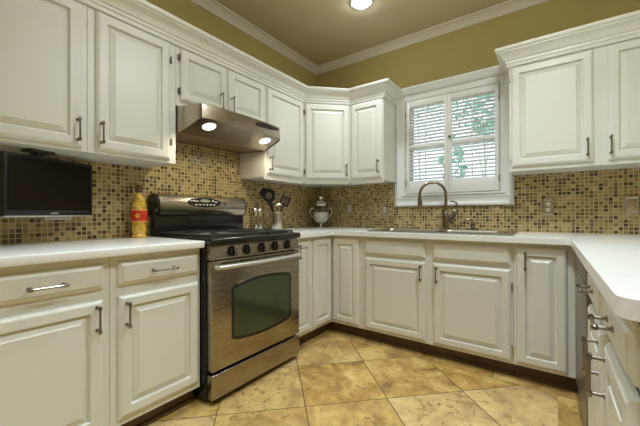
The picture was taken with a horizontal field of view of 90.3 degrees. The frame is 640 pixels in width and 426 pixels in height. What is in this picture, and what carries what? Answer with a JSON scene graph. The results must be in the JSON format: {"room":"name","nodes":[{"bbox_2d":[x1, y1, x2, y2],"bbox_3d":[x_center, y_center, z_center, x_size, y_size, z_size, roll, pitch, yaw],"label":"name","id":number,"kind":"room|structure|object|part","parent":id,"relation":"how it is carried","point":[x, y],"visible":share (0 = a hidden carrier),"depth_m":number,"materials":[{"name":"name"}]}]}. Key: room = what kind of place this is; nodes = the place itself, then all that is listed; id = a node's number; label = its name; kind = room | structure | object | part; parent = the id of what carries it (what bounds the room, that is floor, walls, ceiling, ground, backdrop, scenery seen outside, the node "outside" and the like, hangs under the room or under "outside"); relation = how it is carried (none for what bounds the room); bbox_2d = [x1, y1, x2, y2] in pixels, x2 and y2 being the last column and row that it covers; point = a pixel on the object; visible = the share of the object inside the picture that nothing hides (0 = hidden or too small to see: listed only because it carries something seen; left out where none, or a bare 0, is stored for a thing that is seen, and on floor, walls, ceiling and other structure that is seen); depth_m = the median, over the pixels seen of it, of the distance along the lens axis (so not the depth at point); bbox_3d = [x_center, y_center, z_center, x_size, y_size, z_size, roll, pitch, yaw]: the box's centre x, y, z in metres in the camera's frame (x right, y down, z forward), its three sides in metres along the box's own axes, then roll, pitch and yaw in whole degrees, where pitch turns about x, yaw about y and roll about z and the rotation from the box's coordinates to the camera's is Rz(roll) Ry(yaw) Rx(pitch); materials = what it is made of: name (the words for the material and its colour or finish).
{"room":"kitchen","nodes":[
{"label":"kitchen","id":0,"kind":"room"},
{"bbox_2d":[146,0,316,86],"bbox_3d":[-1.602,-0.299,1.621,0.120,2.737,5.420,0,0,36],"label":"wall","id":1,"kind":"structure","parent":0,"point":[188,11],"depth_m":2.71,"materials":[{"name":"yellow paint"}]},
{"bbox_2d":[0,0,86,158],"bbox_3d":[-1.455,-0.685,1.405,0.367,0.763,0.642,0,0,36],"label":"upper cabinet","id":2,"kind":"object","parent":1,"relation":"attached to","point":[43,43],"visible":1,"depth_m":1.45,"materials":[{"name":"white paint"}]},
{"bbox_2d":[0,148,92,216],"bbox_3d":[-1.357,-0.142,1.597,0.070,0.322,0.426,0,0,12],"label":"television","id":3,"kind":"object","parent":2,"relation":"attached to","point":[32,185],"visible":1,"depth_m":1.54,"materials":[{"name":"black plastic"}]},
{"bbox_3d":[-1.159,-0.406,1.532,0.039,0.118,0.016,0,0,36],"label":"handle","id":4,"kind":"part","parent":2,"relation":"part of","materials":[{"name":"grey metal"}]},
{"bbox_2d":[44,217,70,219],"bbox_3d":[-1.431,-0.012,1.737,0.009,0.100,0.118,0,0,36],"label":"wall outlet","id":5,"kind":"object","parent":1,"relation":"attached to","point":[45,218],"visible":0.16,"depth_m":1.73,"materials":[{"name":"white plastic"}]},
{"bbox_2d":[67,6,175,167],"bbox_3d":[-1.130,-0.684,1.854,0.367,0.763,0.464,0,0,36],"label":"upper cabinet","id":6,"kind":"object","parent":1,"relation":"attached to","point":[131,101],"visible":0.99,"depth_m":1.74,"materials":[{"name":"white paint"}]},
{"bbox_3d":[-1.101,-0.410,1.613,0.039,0.118,0.016,0,0,36],"label":"handle","id":7,"kind":"part","parent":6,"relation":"part of","materials":[{"name":"grey metal"}]},
{"bbox_3d":[-1.024,-0.676,1.772,0.021,0.710,0.389,0,0,36],"label":"door","id":8,"kind":"part","parent":6,"relation":"part of","materials":[{"name":"white paint"}]},
{"bbox_2d":[0,142,316,244],"bbox_3d":[-0.912,-0.229,2.467,0.005,0.840,3.000,0,0,36],"label":"backsplash","id":9,"kind":"structure","parent":1,"relation":"attached to","point":[197,170],"depth_m":2.19,"materials":[{"name":"tile"}]},
{"bbox_2d":[175,45,264,121],"bbox_3d":[-0.771,-0.866,2.351,0.367,0.398,0.758,0,0,36],"label":"upper cabinet","id":10,"kind":"object","parent":1,"relation":"attached to","point":[198,79],"visible":0.63,"depth_m":2.18,"materials":[{"name":"white paint"}]},
{"bbox_3d":[-0.769,-0.867,2.127,0.021,0.328,0.348,0,0,36],"label":"door","id":11,"kind":"part","parent":10,"relation":"part of","materials":[{"name":"white paint"}]},
{"bbox_3d":[-0.554,-0.867,2.425,0.021,0.328,0.355,0,0,36],"label":"door","id":12,"kind":"part","parent":10,"relation":"part of","materials":[{"name":"white paint"}]},
{"bbox_2d":[176,103,279,153],"bbox_3d":[-0.698,-0.581,2.296,0.540,0.166,0.742,0,0,36],"label":"range hood","id":13,"kind":"object","parent":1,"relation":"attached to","point":[199,124],"visible":0.98,"depth_m":2.12,"materials":[{"name":"silver metal"}]},
{"bbox_3d":[-0.378,-0.622,2.299,0.013,0.034,0.243,0,0,32],"label":"control panel","id":14,"kind":"part","parent":13,"relation":"part of","materials":[{"name":"black plastic"}]},
{"bbox_2d":[240,85,302,183],"bbox_3d":[-0.402,-0.669,2.861,0.367,0.790,0.500,0,0,36],"label":"upper cabinet","id":15,"kind":"object","parent":1,"relation":"attached to","point":[283,162],"visible":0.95,"depth_m":2.74,"materials":[{"name":"white paint"}]},
{"bbox_3d":[-0.311,-0.287,2.795,0.020,0.024,0.500,0,0,36],"label":"light rail","id":16,"kind":"part","parent":15,"relation":"part of","materials":[{"name":"white paint"}]},
{"bbox_3d":[-0.294,-0.675,2.783,0.021,0.710,0.464,0,0,36],"label":"door","id":17,"kind":"part","parent":15,"relation":"part of","materials":[{"name":"white paint"}]},
{"bbox_2d":[280,103,364,187],"bbox_3d":[0.036,-0.669,3.235,0.638,0.790,0.637,0,0,36],"label":"upper cabinet","id":18,"kind":"object","parent":1,"relation":"attached to","point":[326,127],"visible":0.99,"depth_m":3.01,"materials":[{"name":"white paint"}]},
{"bbox_3d":[0.068,-0.287,3.039,0.435,0.024,0.020,0,0,-9],"label":"light rail","id":19,"kind":"part","parent":18,"relation":"part of","materials":[{"name":"white paint"}]},
{"bbox_3d":[0.071,-0.675,3.018,0.423,0.710,0.021,0,0,-9],"label":"door","id":20,"kind":"part","parent":18,"relation":"part of","materials":[{"name":"white paint"}]},
{"bbox_2d":[190,0,549,74],"bbox_3d":[-0.365,-1.640,0.717,2.955,0.067,5.200,0,0,36],"label":"trim","id":21,"kind":"structure","parent":1,"relation":"attached to","point":[510,6],"depth_m":2.87,"materials":[{"name":"beige paint"}]},
{"bbox_2d":[215,0,508,65],"bbox_3d":[-0.365,-1.573,0.716,3.155,0.362,5.400,0,0,36],"label":"ceiling","id":22,"kind":"structure","parent":0,"point":[320,31],"depth_m":2.73,"materials":[{"name":"beige paint"}]},
{"bbox_2d":[350,0,372,9],"bbox_3d":[0.328,-1.652,2.516,0.176,0.035,0.176,0,0,36],"label":"recessed light","id":23,"kind":"object","parent":22,"relation":"in","point":[356,4],"visible":1,"depth_m":2.51,"materials":[{"name":"white paint"}]},
{"bbox_2d":[148,329,582,425],"bbox_3d":[-0.358,1.093,0.707,3.155,0.060,5.400,0,0,36],"label":"floor","id":24,"kind":"structure","parent":0,"point":[336,378],"depth_m":1.85,"materials":[{"name":"tile"}]},
{"bbox_2d":[0,257,108,425],"bbox_3d":[-1.336,0.631,1.312,0.657,0.874,0.632,0,0,36],"label":"base cabinet","id":25,"kind":"object","parent":24,"relation":"on","point":[54,317],"visible":1,"depth_m":1.25,"materials":[{"name":"white paint"}]},
{"bbox_3d":[-1.032,0.283,1.208,0.039,0.016,0.124,0,0,36],"label":"handle","id":26,"kind":"part","parent":25,"relation":"part of","materials":[{"name":"grey metal"}]},
{"bbox_3d":[-1.103,0.275,1.161,0.021,0.107,0.550,0,0,36],"label":"drawer","id":27,"kind":"part","parent":25,"relation":"part of","materials":[{"name":"white paint"}]},
{"bbox_3d":[-0.933,0.452,1.344,0.039,0.118,0.016,0,0,36],"label":"handle","id":28,"kind":"part","parent":25,"relation":"part of","materials":[{"name":"grey metal"}]},
{"bbox_2d":[0,236,204,267],"bbox_3d":[-1.210,0.173,1.500,0.643,0.038,1.084,0,0,36],"label":"countertop","id":29,"kind":"structure","parent":25,"relation":"on","point":[11,255],"depth_m":1.42,"materials":[{"name":"white stone"}]},
{"bbox_2d":[130,185,146,237],"bbox_3d":[-1.145,-0.012,2.012,0.094,0.335,0.094,0,0,36],"label":"glass bottle","id":30,"kind":"object","parent":29,"relation":"on","point":[138,211],"visible":1,"depth_m":1.98,"materials":[{"name":"yellow glass"}]},
{"bbox_2d":[109,248,199,425],"bbox_3d":[-1.019,0.632,1.750,0.657,0.874,0.448,0,0,36],"label":"base cabinet","id":31,"kind":"object","parent":24,"relation":"on","point":[154,298],"visible":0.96,"depth_m":1.55,"materials":[{"name":"white paint"}]},
{"bbox_3d":[-0.864,0.460,1.439,0.039,0.118,0.016,0,0,36],"label":"handle","id":32,"kind":"part","parent":31,"relation":"part of","materials":[{"name":"grey metal"}]},
{"bbox_3d":[-0.790,0.276,1.594,0.021,0.107,0.401,0,0,36],"label":"drawer","id":33,"kind":"part","parent":31,"relation":"part of","materials":[{"name":"white paint"}]},
{"bbox_3d":[-0.789,0.654,1.593,0.021,0.557,0.401,0,0,36],"label":"door","id":34,"kind":"part","parent":31,"relation":"part of","materials":[{"name":"white paint"}]},
{"bbox_3d":[-0.765,0.277,1.577,0.039,0.016,0.124,0,0,36],"label":"handle","id":35,"kind":"part","parent":31,"relation":"part of","materials":[{"name":"grey metal"}]},
{"bbox_2d":[148,193,301,400],"bbox_3d":[-0.623,0.469,2.217,0.748,1.201,0.766,0,0,36],"label":"gas range","id":36,"kind":"object","parent":24,"relation":"on","point":[249,277],"visible":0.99,"depth_m":2.02,"materials":[{"name":"silver metal"}]},
{"bbox_3d":[-0.863,-0.078,2.370,0.034,0.072,0.280,0,0,36],"label":"display panel","id":37,"kind":"part","parent":36,"relation":"part of","materials":[{"name":"black ceramic"}]},
{"bbox_2d":[151,232,299,245],"bbox_3d":[-0.633,0.163,2.227,0.667,0.040,0.762,0,0,36],"label":"cooktop","id":38,"kind":"object","parent":36,"relation":"in","point":[210,238],"depth_m":1.97,"materials":[{"name":"black metal"}]},
{"bbox_3d":[-0.508,0.221,1.852,0.029,0.061,0.062,0,0,36],"label":"knob","id":39,"kind":"part","parent":36,"relation":"part of","materials":[{"name":"black plastic"}]},
{"bbox_3d":[-0.442,0.221,1.943,0.029,0.061,0.062,0,0,36],"label":"knob","id":40,"kind":"part","parent":36,"relation":"part of","materials":[{"name":"black plastic"}]},
{"bbox_3d":[-0.408,0.223,2.065,0.090,0.078,0.746,0,0,36],"label":"control panel","id":41,"kind":"part","parent":36,"relation":"part of","materials":[{"name":"silver metal"}]},
{"bbox_3d":[-0.390,0.964,2.050,0.049,0.136,0.746,0,0,36],"label":"storage drawer","id":42,"kind":"part","parent":36,"relation":"part of","materials":[{"name":"silver metal"}]},
{"bbox_3d":[-0.391,0.574,2.051,0.049,0.608,0.746,0,0,36],"label":"oven door","id":43,"kind":"part","parent":36,"relation":"part of","materials":[{"name":"silver metal"}]},
{"bbox_3d":[-0.347,0.303,2.020,0.068,0.025,0.726,0,0,36],"label":"handle","id":44,"kind":"part","parent":36,"relation":"part of","materials":[{"name":"silver metal"}]},
{"bbox_3d":[-0.368,0.221,2.045,0.029,0.061,0.062,0,0,36],"label":"knob","id":45,"kind":"part","parent":36,"relation":"part of","materials":[{"name":"black plastic"}]},
{"bbox_3d":[-0.298,0.221,2.142,0.029,0.061,0.062,0,0,36],"label":"knob","id":46,"kind":"part","parent":36,"relation":"part of","materials":[{"name":"black plastic"}]},
{"bbox_3d":[-0.227,0.222,2.241,0.029,0.061,0.062,0,0,36],"label":"knob","id":47,"kind":"part","parent":36,"relation":"part of","materials":[{"name":"black plastic"}]},
{"bbox_2d":[295,237,310,344],"bbox_3d":[-0.363,0.633,2.658,0.657,0.874,0.246,0,0,36],"label":"base cabinet","id":48,"kind":"object","parent":24,"relation":"on","point":[304,244],"visible":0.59,"depth_m":2.51,"materials":[{"name":"white paint"}]},
{"bbox_2d":[305,235,365,340],"bbox_3d":[0.072,0.633,3.049,0.904,0.874,0.894,0,0,36],"label":"base cabinet","id":49,"kind":"object","parent":24,"relation":"on","point":[336,260],"visible":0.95,"depth_m":2.72,"materials":[{"name":"white paint"}]},
{"bbox_3d":[0.021,0.582,2.713,0.021,0.730,0.258,0,0,36],"label":"door","id":50,"kind":"part","parent":49,"relation":"part of","materials":[{"name":"white paint"}]},
{"bbox_3d":[0.221,0.581,2.744,0.262,0.730,0.021,0,0,36],"label":"door","id":51,"kind":"part","parent":49,"relation":"part of","materials":[{"name":"white paint"}]},
{"bbox_2d":[283,227,639,321],"bbox_3d":[0.513,0.170,1.915,2.949,0.038,2.213,0,0,36],"label":"countertop","id":52,"kind":"structure","parent":49,"relation":"on","point":[612,261],"depth_m":1.35,"materials":[{"name":"white stone"}]},
{"bbox_2d":[252,208,257,228],"bbox_3d":[-0.579,0.057,2.828,0.050,0.201,0.050,0,0,36],"label":"pepper mill","id":53,"kind":"object","parent":52,"relation":"on","point":[254,210],"visible":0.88,"depth_m":2.81,"materials":[{"name":"metal"}]},
{"bbox_2d":[258,208,262,228],"bbox_3d":[-0.544,0.057,2.877,0.050,0.201,0.050,0,0,36],"label":"pepper mill","id":54,"kind":"object","parent":52,"relation":"on","point":[260,210],"visible":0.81,"depth_m":2.86,"materials":[{"name":"metal"}]},
{"bbox_2d":[271,212,282,228],"bbox_3d":[-0.390,0.073,2.877,0.108,0.168,0.108,0,0,36],"label":"utensil crock","id":55,"kind":"object","parent":52,"relation":"on","point":[276,217],"visible":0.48,"depth_m":2.83,"materials":[{"name":"white ceramic"}]},
{"bbox_2d":[260,188,272,211],"bbox_3d":[-0.450,-0.039,2.890,0.181,0.372,0.026,0,0,0],"label":"serving spoon","id":56,"kind":"object","parent":55,"relation":"in","point":[263,189],"visible":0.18,"depth_m":2.88,"materials":[{"name":"black plastic"}]},
{"bbox_2d":[262,189,274,211],"bbox_3d":[-0.441,-0.036,2.852,0.155,0.365,0.019,0,0,-2],"label":"skimmer","id":57,"kind":"object","parent":55,"relation":"in","point":[268,195],"visible":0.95,"depth_m":2.85,"materials":[{"name":"black plastic"}]},
{"bbox_2d":[273,202,282,211],"bbox_3d":[-0.372,0.025,2.824,0.084,0.240,0.084,0,0,36],"label":"ladle","id":58,"kind":"object","parent":55,"relation":"in","point":[276,203],"visible":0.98,"depth_m":2.81,"materials":[{"name":"metal"}]},
{"bbox_2d":[273,202,282,205],"bbox_3d":[-0.373,-0.081,2.824,0.084,0.030,0.084,0,0,36],"label":"bowl","id":59,"kind":"object","parent":58,"relation":"on","point":[277,203],"depth_m":2.80,"materials":[{"name":"metal"}]},
{"bbox_2d":[280,195,290,211],"bbox_3d":[-0.343,-0.009,2.879,0.161,0.311,0.019,0,0,-3],"label":"slotted turner","id":60,"kind":"object","parent":55,"relation":"in","point":[283,196],"visible":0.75,"depth_m":2.88,"materials":[{"name":"black plastic"}]},
{"bbox_2d":[309,195,332,227],"bbox_3d":[0.011,-0.016,3.422,0.192,0.346,0.184,0,0,36],"label":"apothecary jar","id":61,"kind":"object","parent":52,"relation":"on","point":[320,213],"visible":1,"depth_m":3.36,"materials":[{"name":"metal"}]},
{"bbox_3d":[0.010,-0.107,3.423,0.160,0.055,0.160,0,0,36],"label":"lid","id":62,"kind":"part","parent":61,"relation":"part of","materials":[{"name":"ceramic"}]},
{"bbox_2d":[312,205,329,222],"bbox_3d":[0.011,0.016,3.422,0.184,0.190,0.184,0,0,36],"label":"bowl","id":63,"kind":"object","parent":61,"relation":"on","point":[320,213],"depth_m":3.35,"materials":[{"name":"glass"}]},
{"bbox_2d":[418,181,461,229],"bbox_3d":[1.035,-0.067,2.752,0.357,0.420,0.107,0,0,24],"label":"kitchen faucet","id":64,"kind":"object","parent":52,"relation":"on","point":[448,219],"visible":0.99,"depth_m":2.72,"materials":[{"name":"metal"}]},
{"bbox_3d":[0.977,-0.142,2.759,0.240,0.270,0.025,0,0,15],"label":"spout","id":65,"kind":"part","parent":64,"relation":"part of","materials":[{"name":"silver metal"}]},
{"bbox_2d":[367,228,517,235],"bbox_3d":[0.963,0.236,2.566,1.055,0.196,0.507,0,0,36],"label":"sink","id":66,"kind":"object","parent":52,"relation":"in","point":[405,230],"visible":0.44,"depth_m":2.54,"materials":[{"name":"silver metal"}]},
{"bbox_3d":[0.727,0.239,2.690,0.468,0.191,0.372,0,0,36],"label":"bowl","id":67,"kind":"part","parent":66,"relation":"part of","materials":[{"name":"silver metal"}]},
{"bbox_3d":[1.116,0.237,2.408,0.422,0.191,0.372,0,0,36],"label":"bowl","id":68,"kind":"part","parent":66,"relation":"part of","materials":[{"name":"silver metal"}]},
{"bbox_2d":[463,219,475,229],"bbox_3d":[1.240,0.094,2.630,0.095,0.095,0.056,0,0,36],"label":"soap dispenser","id":69,"kind":"object","parent":66,"relation":"on","point":[472,224],"visible":0.96,"depth_m":2.61,"materials":[{"name":"silver metal"}]},
{"bbox_2d":[362,236,514,375],"bbox_3d":[0.950,0.629,2.561,1.086,0.874,0.657,0,0,36],"label":"base cabinet","id":70,"kind":"object","parent":24,"relation":"on","point":[453,300],"visible":0.98,"depth_m":2.27,"materials":[{"name":"white paint"}]},
{"bbox_3d":[0.575,0.279,2.489,0.498,0.120,0.021,0,0,36],"label":"drawer","id":71,"kind":"part","parent":70,"relation":"part of","materials":[{"name":"white paint"}]},
{"bbox_3d":[0.576,0.655,2.487,0.498,0.583,0.021,0,0,36],"label":"door","id":72,"kind":"part","parent":70,"relation":"part of","materials":[{"name":"white paint"}]},
{"bbox_3d":[1.018,0.276,2.168,0.488,0.120,0.021,0,0,36],"label":"drawer","id":73,"kind":"part","parent":70,"relation":"part of","materials":[{"name":"white paint"}]},
{"bbox_3d":[1.019,0.653,2.167,0.488,0.583,0.021,0,0,36],"label":"door","id":74,"kind":"part","parent":70,"relation":"part of","materials":[{"name":"white paint"}]},
{"bbox_2d":[513,243,576,391],"bbox_3d":[1.517,0.626,2.151,0.314,0.874,0.657,0,0,36],"label":"base cabinet","id":75,"kind":"object","parent":24,"relation":"on","point":[543,274],"visible":0.95,"depth_m":1.92,"materials":[{"name":"white paint"}]},
{"bbox_3d":[1.261,0.297,1.955,0.016,0.118,0.039,0,0,36],"label":"handle","id":76,"kind":"part","parent":75,"relation":"part of","materials":[{"name":"grey metal"}]},
{"bbox_3d":[1.342,0.578,1.933,0.258,0.730,0.021,0,0,36],"label":"door","id":77,"kind":"part","parent":75,"relation":"part of","materials":[{"name":"white paint"}]},
{"bbox_2d":[575,253,592,425],"bbox_3d":[1.532,0.623,1.368,0.643,0.874,0.708,0,0,36],"label":"dishwasher","id":78,"kind":"object","parent":24,"relation":"on","point":[582,300],"visible":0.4,"depth_m":1.47,"materials":[{"name":"stainless steel"}]},
{"bbox_3d":[1.273,0.242,1.544,0.022,0.101,0.682,0,0,36],"label":"control panel","id":79,"kind":"part","parent":78,"relation":"part of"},
{"bbox_2d":[576,273,639,425],"bbox_3d":[1.054,0.622,0.737,0.688,0.874,0.871,0,0,36],"label":"base cabinet","id":80,"kind":"object","parent":24,"relation":"on","point":[612,371],"visible":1,"depth_m":0.77,"materials":[{"name":"white paint"}]},
{"bbox_3d":[0.928,0.266,1.119,0.039,0.016,0.111,0,0,36],"label":"handle","id":81,"kind":"part","parent":80,"relation":"part of","materials":[{"name":"grey metal"}]},
{"bbox_3d":[0.820,0.436,0.968,0.039,0.118,0.016,0,0,36],"label":"handle","id":82,"kind":"part","parent":80,"relation":"part of","materials":[{"name":"grey metal"}]},
{"bbox_3d":[0.736,0.436,0.851,0.039,0.118,0.016,0,0,36],"label":"handle","id":83,"kind":"part","parent":80,"relation":"part of","materials":[{"name":"grey metal"}]},
{"bbox_3d":[0.932,0.268,1.073,0.021,0.110,0.380,0,0,36],"label":"drawer","id":84,"kind":"part","parent":80,"relation":"part of","materials":[{"name":"white paint"}]},
{"bbox_3d":[0.933,0.642,1.071,0.021,0.587,0.380,0,0,36],"label":"door","id":85,"kind":"part","parent":80,"relation":"part of","materials":[{"name":"white paint"}]},
{"bbox_3d":[0.677,0.266,0.771,0.039,0.016,0.111,0,0,36],"label":"handle","id":86,"kind":"part","parent":80,"relation":"part of","materials":[{"name":"grey metal"}]},
{"bbox_3d":[0.681,0.267,0.725,0.021,0.110,0.337,0,0,36],"label":"drawer","id":87,"kind":"part","parent":80,"relation":"part of","materials":[{"name":"white paint"}]},
{"bbox_3d":[0.682,0.642,0.724,0.021,0.587,0.337,0,0,36],"label":"door","id":88,"kind":"part","parent":80,"relation":"part of","materials":[{"name":"white paint"}]},
{"bbox_2d":[317,0,639,175],"bbox_3d":[1.197,-0.302,2.868,2.955,2.737,0.120,0,0,36],"label":"wall","id":89,"kind":"structure","parent":0,"point":[472,48],"depth_m":2.72,"materials":[{"name":"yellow paint"}]},
{"bbox_2d":[347,204,351,213],"bbox_3d":[0.317,-0.045,3.418,0.064,0.112,0.008,0,0,36],"label":"wall outlet","id":90,"kind":"object","parent":89,"relation":"attached to","point":[349,206],"visible":1,"depth_m":3.41,"materials":[{"name":"beige plastic"}]},
{"bbox_2d":[351,97,395,184],"bbox_3d":[0.505,-0.671,3.063,0.342,0.790,0.367,0,0,36],"label":"upper cabinet","id":91,"kind":"object","parent":89,"relation":"attached to","point":[373,122],"visible":0.98,"depth_m":2.95,"materials":[{"name":"white paint"}]},
{"bbox_2d":[76,0,401,105],"bbox_3d":[-0.519,-1.103,2.259,3.091,0.128,0.663,0,0,-40],"label":"crown molding","id":92,"kind":"structure","parent":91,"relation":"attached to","point":[143,15],"depth_m":2.23,"materials":[{"name":"white paint"}]},
{"bbox_3d":[0.426,-0.676,2.955,0.320,0.710,0.021,0,0,36],"label":"door","id":93,"kind":"part","parent":91,"relation":"part of","materials":[{"name":"white paint"}]},
{"bbox_3d":[0.442,-0.288,2.972,0.342,0.024,0.020,0,0,36],"label":"light rail","id":94,"kind":"part","parent":91,"relation":"part of","materials":[{"name":"white paint"}]},
{"bbox_2d":[382,205,387,214],"bbox_3d":[0.647,-0.031,3.180,0.062,0.100,0.008,0,0,36],"label":"wall outlet","id":95,"kind":"object","parent":89,"relation":"attached to","point":[384,207],"visible":1,"depth_m":3.17,"materials":[{"name":"beige plastic"}]},
{"bbox_2d":[395,65,513,206],"bbox_3d":[1.162,-0.621,2.847,1.098,1.114,0.194,0,0,36],"label":"window","id":96,"kind":"structure","parent":89,"relation":"in","point":[504,195],"depth_m":2.80,"materials":[{"name":"white paint"}]},
{"bbox_2d":[405,94,447,193],"bbox_3d":[0.977,-0.619,2.929,0.386,0.872,0.046,0,0,36],"label":"window shutter","id":97,"kind":"object","parent":96,"relation":"attached to","point":[412,187],"visible":0.98,"depth_m":2.92,"materials":[{"name":"white paint"}]},
{"bbox_3d":[0.967,-0.834,2.913,0.008,0.362,0.008,0,0,36],"label":"tilt rod","id":98,"kind":"part","parent":97,"relation":"part of","materials":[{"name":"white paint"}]},
{"bbox_3d":[0.969,-0.453,2.912,0.008,0.290,0.008,0,0,36],"label":"tilt rod","id":99,"kind":"part","parent":97,"relation":"part of","materials":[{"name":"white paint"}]},
{"bbox_3d":[0.982,-0.820,2.933,0.318,0.339,0.036,0,0,36],"label":"slat panel","id":100,"kind":"part","parent":97,"relation":"part of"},
{"bbox_3d":[0.983,-0.456,2.931,0.318,0.290,0.036,0,0,36],"label":"slat panel","id":101,"kind":"part","parent":97,"relation":"part of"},
{"bbox_3d":[1.126,-1.149,2.800,1.098,0.059,0.074,0,0,36],"label":"head molding","id":102,"kind":"part","parent":96,"relation":"part of","materials":[{"name":"white paint"}]},
{"bbox_3d":[1.195,-0.413,2.888,0.706,0.382,0.004,0,0,36],"label":"pane","id":103,"kind":"part","parent":96,"relation":"part of","materials":[{"name":"clear glass"}]},
{"bbox_3d":[1.206,-0.832,2.905,0.706,0.376,0.004,0,0,36],"label":"pane","id":104,"kind":"part","parent":96,"relation":"part of","materials":[{"name":"clear glass"}]},
{"bbox_3d":[1.200,-0.621,2.896,0.782,0.878,0.044,0,0,36],"label":"sash","id":105,"kind":"part","parent":96,"relation":"part of","materials":[{"name":"white paint"}]},
{"bbox_2d":[448,83,499,191],"bbox_3d":[1.295,-0.621,2.696,0.399,0.872,0.052,0,0,36],"label":"window shutter","id":106,"kind":"object","parent":96,"relation":"attached to","point":[487,183],"visible":1,"depth_m":2.69,"materials":[{"name":"white paint"}]},
{"bbox_3d":[1.283,-0.836,2.685,0.008,0.362,0.008,0,0,36],"label":"tilt rod","id":107,"kind":"part","parent":106,"relation":"part of","materials":[{"name":"white paint"}]},
{"bbox_3d":[1.284,-0.455,2.684,0.008,0.290,0.008,0,0,36],"label":"tilt rod","id":108,"kind":"part","parent":106,"relation":"part of","materials":[{"name":"white paint"}]},
{"bbox_3d":[1.297,-0.822,2.705,0.332,0.339,0.036,0,0,36],"label":"slat panel","id":109,"kind":"part","parent":106,"relation":"part of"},
{"bbox_3d":[1.298,-0.458,2.704,0.332,0.290,0.036,0,0,36],"label":"slat panel","id":110,"kind":"part","parent":106,"relation":"part of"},
{"bbox_2d":[317,168,639,234],"bbox_3d":[1.163,-0.074,2.815,2.950,0.520,0.005,0,0,36],"label":"backsplash","id":111,"kind":"structure","parent":89,"relation":"attached to","point":[585,202],"depth_m":2.47,"materials":[{"name":"tile"}]},
{"bbox_2d":[542,198,553,214],"bbox_3d":[1.723,-0.047,2.401,0.070,0.124,0.009,0,0,36],"label":"wall outlet","id":112,"kind":"object","parent":89,"relation":"attached to","point":[548,204],"visible":1,"depth_m":2.40,"materials":[{"name":"beige plastic"}]},
{"bbox_2d":[495,10,639,175],"bbox_3d":[1.804,-0.737,2.114,1.084,0.874,0.391,0,0,36],"label":"upper cabinet","id":113,"kind":"object","parent":89,"relation":"attached to","point":[577,111],"depth_m":2.06,"materials":[{"name":"white paint"}]},
{"bbox_3d":[1.550,-0.682,2.143,0.448,0.710,0.021,0,0,36],"label":"door","id":114,"kind":"part","parent":113,"relation":"part of","materials":[{"name":"white paint"}]},
{"bbox_3d":[1.688,-0.418,2.005,0.016,0.118,0.039,0,0,36],"label":"handle","id":115,"kind":"part","parent":113,"relation":"part of","materials":[{"name":"grey metal"}]},
{"bbox_3d":[1.778,-0.419,1.940,0.016,0.118,0.039,0,0,36],"label":"handle","id":116,"kind":"part","parent":113,"relation":"part of","materials":[{"name":"grey metal"}]},
{"bbox_3d":[1.970,-0.685,1.839,0.457,0.710,0.021,0,0,36],"label":"door","id":117,"kind":"part","parent":113,"relation":"part of","materials":[{"name":"white paint"}]},
{"bbox_2d":[624,196,638,213],"bbox_3d":[2.091,-0.052,2.136,0.074,0.122,0.008,0,0,36],"label":"wall outlet","id":118,"kind":"object","parent":89,"relation":"attached to","point":[631,203],"visible":1,"depth_m":2.13,"materials":[{"name":"beige plastic"}]}
]}

